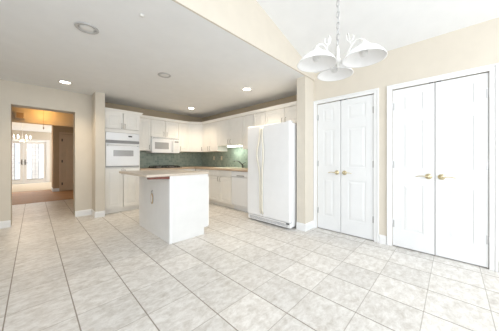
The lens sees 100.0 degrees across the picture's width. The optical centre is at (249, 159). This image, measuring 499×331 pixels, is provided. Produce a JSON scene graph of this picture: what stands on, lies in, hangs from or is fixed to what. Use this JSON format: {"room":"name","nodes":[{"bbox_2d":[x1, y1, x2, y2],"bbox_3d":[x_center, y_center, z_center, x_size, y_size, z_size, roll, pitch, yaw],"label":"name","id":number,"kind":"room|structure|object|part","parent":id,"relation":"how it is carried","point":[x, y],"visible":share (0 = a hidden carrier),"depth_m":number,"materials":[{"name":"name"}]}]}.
{"room":"kitchen","nodes":[
{"label":"kitchen","id":0,"kind":"room"},
{"bbox_2d":[12,130,51,181],"bbox_3d":[-10.171,-0.090,9.995,0.120,2.440,5.000,0,0,44],"label":"wall","id":1,"kind":"structure","parent":0,"point":[34,135],"depth_m":10.00,"materials":[{"name":"beige paint"}]},
{"bbox_2d":[12,140,22,183],"bbox_3d":[-10.695,0.134,9.383,0.099,1.965,0.760,0,0,44],"label":"door","id":2,"kind":"structure","parent":1,"relation":"in","point":[15,181],"depth_m":9.60,"materials":[{"name":"white paint"}]},
{"bbox_2d":[12,138,49,183],"bbox_3d":[-10.438,0.095,9.670,0.150,2.070,1.740,0,0,44],"label":"door frame","id":3,"kind":"structure","parent":1,"relation":"attached to","point":[47,141],"depth_m":10.21,"materials":[{"name":"white paint"}]},
{"bbox_2d":[24,141,46,182],"bbox_3d":[-10.163,0.134,9.932,0.099,1.965,0.760,0,0,44],"label":"door","id":4,"kind":"structure","parent":1,"relation":"in","point":[44,179],"depth_m":9.99,"materials":[{"name":"white paint"}]},
{"bbox_2d":[12,122,51,132],"bbox_3d":[-7.806,-1.360,7.982,6.480,0.100,5.400,0,0,44],"label":"ceiling","id":5,"kind":"structure","parent":0,"point":[15,126],"depth_m":8.62,"materials":[{"name":"white paint"}]},
{"bbox_2d":[13,123,30,141],"bbox_3d":[-8.094,-0.965,7.454,0.388,0.689,0.444,0,0,44],"label":"crystal chandelier","id":6,"kind":"object","parent":5,"relation":"hanging from","point":[22,123],"visible":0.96,"depth_m":7.45,"materials":[{"name":"white glass"}]},
{"bbox_2d":[12,107,72,126],"bbox_3d":[-5.749,-0.090,5.362,0.120,2.440,2.500,0,0,44],"label":"wall","id":7,"kind":"structure","parent":0,"point":[32,116],"depth_m":5.57,"materials":[{"name":"beige paint"}]},
{"bbox_2d":[15,111,24,118],"bbox_3d":[-5.745,-1.100,5.240,0.054,0.170,0.170,0,0,44],"label":"door chime","id":8,"kind":"object","parent":7,"relation":"attached to","point":[18,115],"visible":1,"depth_m":5.22,"materials":[{"name":"beige paint"}]},
{"bbox_3d":[-5.727,-1.100,5.223,0.004,0.130,0.120,0,0,44],"label":"plate","id":9,"kind":"part","parent":8,"relation":"part of","materials":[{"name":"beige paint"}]},
{"bbox_2d":[0,79,91,224],"bbox_3d":[-4.445,-0.090,3.216,0.250,2.440,3.232,0,0,44],"label":"wall","id":10,"kind":"structure","parent":0,"point":[12,94],"depth_m":3.87,"materials":[{"name":"beige paint"}]},
{"bbox_2d":[0,220,10,228],"bbox_3d":[-4.732,1.073,2.730,0.014,0.115,2.135,0,0,44],"label":"baseboard","id":11,"kind":"structure","parent":10,"relation":"attached to","point":[3,224],"depth_m":3.45,"materials":[{"name":"white paint"}]},
{"bbox_2d":[52,126,72,188],"bbox_3d":[-6.434,-0.090,8.233,0.800,2.440,1.930,0,0,44],"label":"wall","id":12,"kind":"structure","parent":0,"point":[55,129],"depth_m":7.34,"materials":[{"name":"beige paint"}]},
{"bbox_2d":[59,132,72,190],"bbox_3d":[-6.406,0.085,7.677,0.014,2.090,0.850,0,0,44],"label":"door frame","id":13,"kind":"structure","parent":12,"relation":"attached to","point":[60,133],"depth_m":7.39,"materials":[{"name":"beige paint"}]},
{"bbox_2d":[62,134,72,190],"bbox_3d":[-6.410,0.113,7.679,0.100,2.010,0.727,0,0,44],"label":"door","id":14,"kind":"structure","parent":12,"relation":"in","point":[67,140],"depth_m":7.55,"materials":[{"name":"beige paint"}]},
{"bbox_2d":[92,92,104,211],"bbox_3d":[-3.264,-0.090,4.431,0.945,2.440,0.156,0,0,44],"label":"wall","id":15,"kind":"structure","parent":0,"point":[98,99],"depth_m":4.10,"materials":[{"name":"beige paint"}]},
{"bbox_2d":[75,209,104,217],"bbox_3d":[-3.132,1.073,4.161,0.542,0.115,0.224,0,0,8],"label":"baseboard","id":16,"kind":"structure","parent":15,"relation":"attached to","point":[92,212],"depth_m":4.13,"materials":[{"name":"white paint"}]},
{"bbox_2d":[105,102,201,152],"bbox_3d":[-2.533,-0.090,5.734,0.180,2.440,2.730,0,0,44],"label":"wall","id":17,"kind":"structure","parent":0,"point":[147,112],"depth_m":5.62,"materials":[{"name":"beige paint"}]},
{"bbox_2d":[140,118,150,150],"bbox_3d":[-2.661,-0.608,5.205,0.370,0.785,0.286,0,0,44],"label":"upper cabinet","id":18,"kind":"object","parent":17,"relation":"attached to","point":[145,124],"visible":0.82,"depth_m":5.11,"materials":[{"name":"white wood"}]},
{"bbox_2d":[151,119,177,138],"bbox_3d":[-2.305,-0.785,5.572,0.370,0.430,0.733,0,0,44],"label":"upper cabinet","id":19,"kind":"object","parent":17,"relation":"attached to","point":[159,128],"visible":0.9,"depth_m":5.45,"materials":[{"name":"white wood"}]},
{"bbox_3d":[-2.333,-0.785,5.338,0.020,0.424,0.350,0,0,44],"label":"door","id":20,"kind":"part","parent":19,"relation":"part of","materials":[{"name":"white wood"}]},
{"bbox_2d":[146,137,178,153],"bbox_3d":[-2.280,-0.362,5.548,0.436,0.400,0.729,0,0,44],"label":"microwave","id":21,"kind":"object","parent":19,"relation":"attached to","point":[158,144],"visible":0.98,"depth_m":5.39,"materials":[{"name":"white plastic"}]},
{"bbox_3d":[-2.229,-0.342,5.374,0.037,0.351,0.550,0,0,44],"label":"door","id":22,"kind":"part","parent":21,"relation":"part of","materials":[{"name":"white plastic"}]},
{"bbox_3d":[-1.975,-0.342,5.638,0.035,0.351,0.176,0,0,44],"label":"control panel","id":23,"kind":"part","parent":21,"relation":"part of","materials":[{"name":"white plastic"}]},
{"bbox_3d":[-2.077,-0.785,5.602,0.020,0.424,0.365,0,0,44],"label":"door","id":24,"kind":"part","parent":19,"relation":"part of","materials":[{"name":"white wood"}]},
{"bbox_2d":[140,151,201,167],"bbox_3d":[-2.224,0.003,5.916,0.010,0.433,2.017,0,0,44],"label":"tiled wall","id":25,"kind":"structure","parent":17,"relation":"attached to","point":[182,159],"depth_m":5.90,"materials":[{"name":"green tile"}]},
{"bbox_2d":[178,123,188,151],"bbox_3d":[-1.943,-0.608,5.945,0.370,0.785,0.303,0,0,44],"label":"upper cabinet","id":26,"kind":"object","parent":17,"relation":"attached to","point":[183,129],"visible":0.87,"depth_m":5.83,"materials":[{"name":"white wood"}]},
{"bbox_2d":[189,124,202,152],"bbox_3d":[-1.538,-0.608,6.213,0.579,0.785,0.654,0,0,44],"label":"upper cabinet","id":27,"kind":"object","parent":17,"relation":"attached to","point":[195,130],"visible":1,"depth_m":5.98,"materials":[{"name":"white wood"}]},
{"bbox_2d":[140,101,296,123],"bbox_3d":[-0.800,-1.032,4.343,3.564,0.062,1.634,0,0,44],"label":"trim","id":28,"kind":"structure","parent":27,"relation":"attached to","point":[294,103],"depth_m":5.03,"materials":[{"name":"white wood"}]},
{"bbox_2d":[0,0,311,117],"bbox_3d":[-2.193,-1.360,3.169,4.240,0.100,6.300,0,0,44],"label":"ceiling","id":29,"kind":"structure","parent":0,"point":[209,67],"depth_m":2.69,"materials":[{"name":"white paint"}]},
{"bbox_2d":[57,80,72,84],"bbox_3d":[-3.126,-1.304,3.546,0.196,0.010,0.196,0,0,44],"label":"recessed light","id":30,"kind":"object","parent":29,"relation":"in","point":[59,81],"visible":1,"depth_m":3.55,"materials":[{"name":"white glass"}]},
{"bbox_2d":[74,22,98,34],"bbox_3d":[-1.621,-1.304,2.088,0.196,0.010,0.196,0,0,44],"label":"recessed light","id":31,"kind":"object","parent":29,"relation":"in","point":[87,28],"visible":1,"depth_m":2.08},
{"bbox_2d":[158,72,170,77],"bbox_3d":[-1.321,-1.304,3.252,0.196,0.010,0.196,0,0,44],"label":"recessed light","id":32,"kind":"object","parent":29,"relation":"in","point":[164,75],"visible":1,"depth_m":3.25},
{"bbox_2d":[242,87,251,90],"bbox_3d":[-0.046,-1.304,3.899,0.196,0.010,0.196,0,0,44],"label":"recessed light","id":33,"kind":"object","parent":29,"relation":"in","point":[244,88],"visible":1,"depth_m":3.90,"materials":[{"name":"white metal"}]},
{"bbox_2d":[172,0,314,80],"bbox_3d":[-0.866,-1.811,1.535,0.100,1.002,5.800,0,0,44],"label":"wall header","id":34,"kind":"structure","parent":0,"point":[246,20],"depth_m":2.37,"materials":[{"name":"beige paint"}]},
{"bbox_2d":[0,182,498,330],"bbox_3d":[-3.607,1.176,4.540,17.300,0.108,6.300,0,0,44],"label":"floor","id":35,"kind":"structure","parent":0,"point":[60,270],"depth_m":1.97,"materials":[{"name":"tile"}]},
{"bbox_2d":[105,107,142,213],"bbox_3d":[-2.910,0.039,4.727,0.672,2.182,0.733,0,0,44],"label":"tall cabinet","id":36,"kind":"object","parent":35,"relation":"on","point":[121,190],"visible":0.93,"depth_m":4.47,"materials":[{"name":"white wood"}]},
{"bbox_3d":[-2.837,0.605,4.387,0.020,0.834,0.320,0,0,44],"label":"door","id":37,"kind":"part","parent":36,"relation":"part of","materials":[{"name":"white wood"}]},
{"bbox_3d":[-2.837,-0.819,4.387,0.020,0.347,0.320,0,0,44],"label":"door","id":38,"kind":"part","parent":36,"relation":"part of","materials":[{"name":"white wood"}]},
{"bbox_2d":[105,132,138,166],"bbox_3d":[-2.894,-0.200,4.673,0.640,0.727,0.637,0,0,44],"label":"wall oven","id":39,"kind":"object","parent":36,"relation":"in","point":[121,149],"visible":0.99,"depth_m":4.46,"materials":[{"name":"white metal"}]},
{"bbox_3d":[-2.721,0.155,4.505,0.019,0.018,0.637,0,0,44],"label":"trim","id":40,"kind":"part","parent":39,"relation":"part of","materials":[{"name":"white metal"}]},
{"bbox_3d":[-2.718,-0.483,4.502,0.029,0.160,0.637,0,0,44],"label":"control panel","id":41,"kind":"part","parent":39,"relation":"part of","materials":[{"name":"white plastic"}]},
{"bbox_3d":[-2.910,-1.020,4.727,0.672,0.064,0.733,0,0,44],"label":"crown moulding","id":42,"kind":"part","parent":36,"relation":"part of","materials":[{"name":"white wood"}]},
{"bbox_3d":[-2.607,0.605,4.624,0.020,0.834,0.320,0,0,44],"label":"door","id":43,"kind":"part","parent":36,"relation":"part of","materials":[{"name":"white wood"}]},
{"bbox_3d":[-2.607,-0.819,4.624,0.020,0.347,0.320,0,0,44],"label":"door","id":44,"kind":"part","parent":36,"relation":"part of","materials":[{"name":"white wood"}]},
{"bbox_2d":[139,174,208,243],"bbox_3d":[-1.341,0.678,3.324,1.168,0.904,0.928,0,0,44],"label":"kitchen island","id":45,"kind":"object","parent":35,"relation":"on","point":[179,209],"visible":0.94,"depth_m":3.01,"materials":[{"name":"white paint"}]},
{"bbox_2d":[119,169,208,177],"bbox_3d":[-1.373,0.209,3.306,1.197,0.034,0.914,0,0,44],"label":"island countertop","id":46,"kind":"structure","parent":45,"relation":"on","point":[167,172],"depth_m":3.04,"materials":[{"name":"beige laminate"}]},
{"bbox_3d":[-1.061,0.678,2.807,0.038,0.902,0.038,0,0,44],"label":"corner trim","id":47,"kind":"part","parent":45,"relation":"part of","materials":[{"name":"white paint"}]},
{"bbox_3d":[-0.840,0.725,3.430,0.572,0.590,0.020,0,0,44],"label":"door","id":48,"kind":"part","parent":45,"relation":"part of","materials":[{"name":"white wood"}]},
{"bbox_2d":[195,169,210,202],"bbox_3d":[-1.072,0.696,5.769,0.618,0.868,0.638,0,0,44],"label":"base cabinet","id":49,"kind":"object","parent":35,"relation":"on","point":[204,170],"visible":0.09,"depth_m":5.47,"materials":[{"name":"white wood"}]},
{"bbox_3d":[-1.265,0.333,5.570,0.616,0.129,0.020,0,0,44],"label":"drawer","id":50,"kind":"part","parent":49,"relation":"part of","materials":[{"name":"white wood"}]},
{"bbox_2d":[209,170,233,207],"bbox_3d":[-0.528,0.696,5.242,0.893,0.868,0.638,0,0,44],"label":"base cabinet","id":51,"kind":"object","parent":35,"relation":"on","point":[220,181],"visible":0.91,"depth_m":5.00,"materials":[{"name":"white wood"}]},
{"bbox_3d":[-0.878,0.333,5.196,0.453,0.129,0.020,0,0,44],"label":"drawer","id":52,"kind":"part","parent":51,"relation":"part of","materials":[{"name":"white wood"}]},
{"bbox_3d":[-0.878,0.716,5.196,0.447,0.602,0.020,0,0,44],"label":"door","id":53,"kind":"part","parent":51,"relation":"part of","materials":[{"name":"white wood"}]},
{"bbox_3d":[-0.557,0.333,4.884,0.434,0.129,0.020,0,0,44],"label":"drawer","id":54,"kind":"part","parent":51,"relation":"part of","materials":[{"name":"white wood"}]},
{"bbox_3d":[-0.557,0.716,4.884,0.428,0.602,0.020,0,0,44],"label":"door","id":55,"kind":"part","parent":51,"relation":"part of","materials":[{"name":"white wood"}]},
{"bbox_2d":[231,171,247,211],"bbox_3d":[0.008,0.697,4.718,0.596,0.866,0.593,0,0,44],"label":"dishwasher","id":56,"kind":"object","parent":35,"relation":"on","point":[239,178],"visible":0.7,"depth_m":4.53,"materials":[{"name":"white metal"}]},
{"bbox_3d":[-0.186,0.326,4.517,0.596,0.119,0.029,0,0,44],"label":"control panel","id":57,"kind":"part","parent":56,"relation":"part of","materials":[{"name":"white plastic"}]},
{"bbox_3d":[-0.184,0.698,4.519,0.596,0.615,0.024,0,0,44],"label":"door","id":58,"kind":"part","parent":56,"relation":"part of","materials":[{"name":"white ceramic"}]},
{"bbox_2d":[248,120,296,228],"bbox_3d":[0.532,0.254,3.878,0.940,1.753,0.809,0,0,44],"label":"refrigerator","id":59,"kind":"object","parent":35,"relation":"on","point":[272,148],"visible":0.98,"depth_m":3.54,"materials":[{"name":"white metal"}]},
{"bbox_3d":[0.114,0.205,3.865,0.359,1.620,0.070,0,0,44],"label":"freezer door","id":60,"kind":"part","parent":59,"relation":"part of","materials":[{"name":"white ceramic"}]},
{"bbox_3d":[0.167,0.195,3.716,0.101,1.537,0.044,0,0,-2],"label":"handle","id":61,"kind":"part","parent":59,"relation":"part of","materials":[{"name":"beige plastic"}]},
{"bbox_3d":[0.226,0.195,3.658,0.044,1.537,0.101,0,0,0],"label":"handle","id":62,"kind":"part","parent":59,"relation":"part of","materials":[{"name":"beige plastic"}]},
{"bbox_3d":[0.454,0.205,3.536,0.575,1.620,0.070,0,0,44],"label":"door","id":63,"kind":"part","parent":59,"relation":"part of","materials":[{"name":"white metal"}]},
{"bbox_2d":[297,76,313,223],"bbox_3d":[1.110,-0.100,3.638,0.150,2.460,0.830,0,0,44],"label":"wall pier","id":64,"kind":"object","parent":35,"relation":"on","point":[305,85],"visible":0.43,"depth_m":3.35,"materials":[{"name":"beige paint"}]},
{"bbox_2d":[296,220,313,231],"bbox_3d":[0.913,1.073,3.425,0.164,0.115,0.280,0,0,44],"label":"baseboard","id":65,"kind":"object","parent":64,"relation":"attached to","point":[299,226],"visible":1,"depth_m":3.34,"materials":[{"name":"white paint"}]},
{"bbox_3d":[-2.577,0.696,5.089,0.649,0.868,0.336,0,0,44],"label":"base cabinet","id":66,"kind":"object","parent":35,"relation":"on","visible":0},
{"bbox_2d":[140,166,247,171],"bbox_3d":[-1.188,0.240,4.916,2.888,0.040,2.028,0,0,44],"label":"countertop","id":67,"kind":"structure","parent":66,"relation":"on","point":[192,167],"depth_m":5.07,"materials":[{"name":"beige laminate"}]},
{"bbox_2d":[148,165,181,167],"bbox_3d":[-2.209,0.192,5.480,0.460,0.055,0.715,0,0,44],"label":"cooktop","id":68,"kind":"object","parent":67,"relation":"in","point":[158,166],"visible":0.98,"depth_m":5.42,"materials":[{"name":"black metal"}]},
{"bbox_2d":[214,167,239,168],"bbox_3d":[-0.507,0.299,5.239,0.740,0.182,0.420,0,0,44],"label":"sink","id":69,"kind":"object","parent":67,"relation":"in","point":[214,167],"visible":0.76,"depth_m":5.33,"materials":[{"name":"beige ceramic"}]},
{"bbox_2d":[202,95,296,151],"bbox_3d":[-0.134,-0.090,5.401,4.090,2.440,0.130,0,0,44],"label":"wall","id":70,"kind":"structure","parent":0,"point":[291,98],"depth_m":5.06,"materials":[{"name":"beige paint"}]},
{"bbox_2d":[203,122,227,151],"bbox_3d":[-0.989,-0.608,5.877,0.718,0.785,0.370,0,0,44],"label":"upper cabinet","id":71,"kind":"object","parent":70,"relation":"attached to","point":[210,130],"visible":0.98,"depth_m":5.74,"materials":[{"name":"white wood"}]},
{"bbox_3d":[-1.228,-0.608,5.910,0.320,0.779,0.020,0,0,44],"label":"door","id":72,"kind":"part","parent":71,"relation":"part of","materials":[{"name":"white wood"}]},
{"bbox_3d":[-0.970,-0.608,5.660,0.380,0.779,0.020,0,0,44],"label":"door","id":73,"kind":"part","parent":71,"relation":"part of","materials":[{"name":"white wood"}]},
{"bbox_2d":[202,146,247,167],"bbox_3d":[-0.485,-0.066,5.642,2.890,0.570,0.010,0,0,44],"label":"tiled wall","id":74,"kind":"structure","parent":70,"relation":"attached to","point":[240,154],"depth_m":5.72,"materials":[{"name":"green tile"}]},
{"bbox_2d":[218,117,242,145],"bbox_3d":[-0.395,-0.676,5.302,0.932,0.648,0.370,0,0,44],"label":"upper cabinet","id":75,"kind":"object","parent":70,"relation":"attached to","point":[230,131],"visible":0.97,"depth_m":5.16,"materials":[{"name":"white wood"}]},
{"bbox_3d":[-0.658,-0.676,5.358,0.467,0.642,0.020,0,0,44],"label":"door","id":76,"kind":"part","parent":75,"relation":"part of","materials":[{"name":"white wood"}]},
{"bbox_3d":[-0.323,-0.676,5.033,0.447,0.642,0.020,0,0,44],"label":"door","id":77,"kind":"part","parent":75,"relation":"part of","materials":[{"name":"white wood"}]},
{"bbox_2d":[243,112,265,148],"bbox_3d":[0.190,-0.620,4.735,0.692,0.760,0.370,0,0,44],"label":"upper cabinet","id":78,"kind":"object","parent":70,"relation":"attached to","point":[258,119],"visible":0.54,"depth_m":4.69,"materials":[{"name":"white wood"}]},
{"bbox_3d":[-0.033,-0.620,4.752,0.340,0.754,0.020,0,0,44],"label":"door","id":79,"kind":"part","parent":78,"relation":"part of","materials":[{"name":"white wood"}]},
{"bbox_3d":[0.216,-0.620,4.511,0.334,0.754,0.020,0,0,44],"label":"door","id":80,"kind":"part","parent":78,"relation":"part of","materials":[{"name":"white wood"}]},
{"bbox_2d":[266,105,296,124],"bbox_3d":[0.795,-0.835,4.149,0.990,0.330,0.370,0,0,44],"label":"upper cabinet","id":81,"kind":"object","parent":70,"relation":"attached to","point":[288,113],"visible":0.45,"depth_m":4.08,"materials":[{"name":"white wood"}]},
{"bbox_3d":[0.509,-0.835,4.227,0.463,0.324,0.020,0,0,44],"label":"door","id":82,"kind":"part","parent":81,"relation":"part of","materials":[{"name":"white wood"}]},
{"bbox_3d":[0.866,-0.835,3.881,0.509,0.324,0.020,0,0,44],"label":"door","id":83,"kind":"part","parent":81,"relation":"part of","materials":[{"name":"white wood"}]},
{"bbox_2d":[256,0,498,72],"bbox_3d":[0.779,-1.874,-0.059,4.600,0.976,5.800,0,0,44],"label":"ceiling","id":84,"kind":"structure","parent":0,"point":[389,24],"depth_m":2.40,"materials":[{"name":"white paint"}]},
{"bbox_2d":[297,0,387,80],"bbox_3d":[0.530,-1.282,1.184,0.423,1.517,0.436,0,0,44],"label":"chandelier","id":85,"kind":"object","parent":84,"relation":"hanging from","point":[331,67],"visible":1,"depth_m":1.19,"materials":[{"name":"white glass"}]},
{"bbox_3d":[0.377,-0.574,1.177,0.042,0.051,0.042,0,0,44],"label":"bulb","id":86,"kind":"part","parent":85,"relation":"part of","materials":[{"name":"white glass"}]},
{"bbox_3d":[0.377,-0.571,1.177,0.214,0.074,0.214,0,0,44],"label":"lamp shade","id":87,"kind":"part","parent":85,"relation":"part of","materials":[{"name":"white glass"}]},
{"bbox_3d":[0.432,-0.624,1.187,0.123,0.158,0.014,0,0,-10],"label":"arm","id":88,"kind":"part","parent":85,"relation":"part of","materials":[{"name":"white metal"}]},
{"bbox_3d":[0.541,-0.571,1.328,0.214,0.074,0.214,0,0,44],"label":"lamp shade","id":89,"kind":"part","parent":85,"relation":"part of","materials":[{"name":"white glass"}]},
{"bbox_3d":[0.507,-1.326,1.200,0.017,1.355,0.017,0,0,-1],"label":"chain","id":90,"kind":"part","parent":85,"relation":"part of","materials":[{"name":"grey metal"}]},
{"bbox_3d":[0.507,-0.590,1.200,0.052,0.131,0.052,0,0,44],"label":"stem","id":91,"kind":"part","parent":85,"relation":"part of","materials":[{"name":"white metal"}]},
{"bbox_3d":[0.566,-0.624,1.151,0.123,0.158,0.014,0,0,40],"label":"arm","id":92,"kind":"part","parent":85,"relation":"part of","materials":[{"name":"white metal"}]},
{"bbox_3d":[0.608,-0.574,1.115,0.042,0.051,0.042,0,0,44],"label":"bulb","id":93,"kind":"part","parent":85,"relation":"part of","materials":[{"name":"white glass"}]},
{"bbox_3d":[0.608,-0.571,1.115,0.214,0.074,0.214,0,0,44],"label":"lamp shade","id":94,"kind":"part","parent":85,"relation":"part of","materials":[{"name":"white glass"}]},
{"bbox_2d":[314,17,498,271],"bbox_3d":[2.778,-0.245,1.976,4.560,2.750,0.195,0,0,44],"label":"wall","id":95,"kind":"structure","parent":0,"point":[477,45],"depth_m":2.57,"materials":[{"name":"beige paint"}]},
{"bbox_2d":[317,101,340,231],"bbox_3d":[1.238,0.111,3.320,0.392,2.014,0.100,0,0,44],"label":"door","id":96,"kind":"structure","parent":95,"relation":"in","point":[329,114],"depth_m":3.31,"materials":[{"name":"white paint"}]},
{"bbox_2d":[313,88,378,242],"bbox_3d":[1.418,0.083,3.165,0.945,2.095,0.051,0,0,44],"label":"door frame","id":97,"kind":"structure","parent":95,"relation":"attached to","point":[375,91],"depth_m":2.86,"materials":[{"name":"white paint"}]},
{"bbox_2d":[341,94,373,239],"bbox_3d":[1.551,0.111,3.017,0.466,2.014,0.100,0,0,44],"label":"door","id":98,"kind":"structure","parent":95,"relation":"in","point":[357,114],"depth_m":3.03,"materials":[{"name":"white paint"}]},
{"bbox_2d":[379,234,386,244],"bbox_3d":[1.782,1.073,2.796,0.082,0.115,0.014,0,0,44],"label":"baseboard","id":99,"kind":"structure","parent":95,"relation":"attached to","point":[382,238],"depth_m":2.79,"materials":[{"name":"white paint"}]},
{"bbox_2d":[392,83,434,254],"bbox_3d":[1.997,0.111,2.584,0.432,2.014,0.100,0,0,44],"label":"door","id":100,"kind":"structure","parent":95,"relation":"in","point":[413,163],"depth_m":2.57,"materials":[{"name":"white paint"}]},
{"bbox_3d":[2.072,0.203,2.488,0.149,0.066,0.066,0,0,44],"label":"lever handle","id":101,"kind":"part","parent":100,"relation":"part of","materials":[{"name":"gold metal"}]},
{"bbox_2d":[387,63,497,271],"bbox_3d":[2.165,0.083,2.441,0.952,2.095,0.051,0,0,44],"label":"door frame","id":102,"kind":"structure","parent":95,"relation":"attached to","point":[493,68],"depth_m":2.13,"materials":[{"name":"white paint"}]},
{"bbox_2d":[435,72,488,267],"bbox_3d":[2.313,0.111,2.279,0.434,2.014,0.100,0,0,44],"label":"door","id":103,"kind":"structure","parent":95,"relation":"in","point":[461,104],"depth_m":2.29,"materials":[{"name":"white paint"},{"name":"brass"}]},
{"bbox_3d":[2.213,0.203,2.351,0.149,0.066,0.066,0,0,44],"label":"lever handle","id":104,"kind":"part","parent":103,"relation":"part of","materials":[{"name":"gold metal"}]}
]}

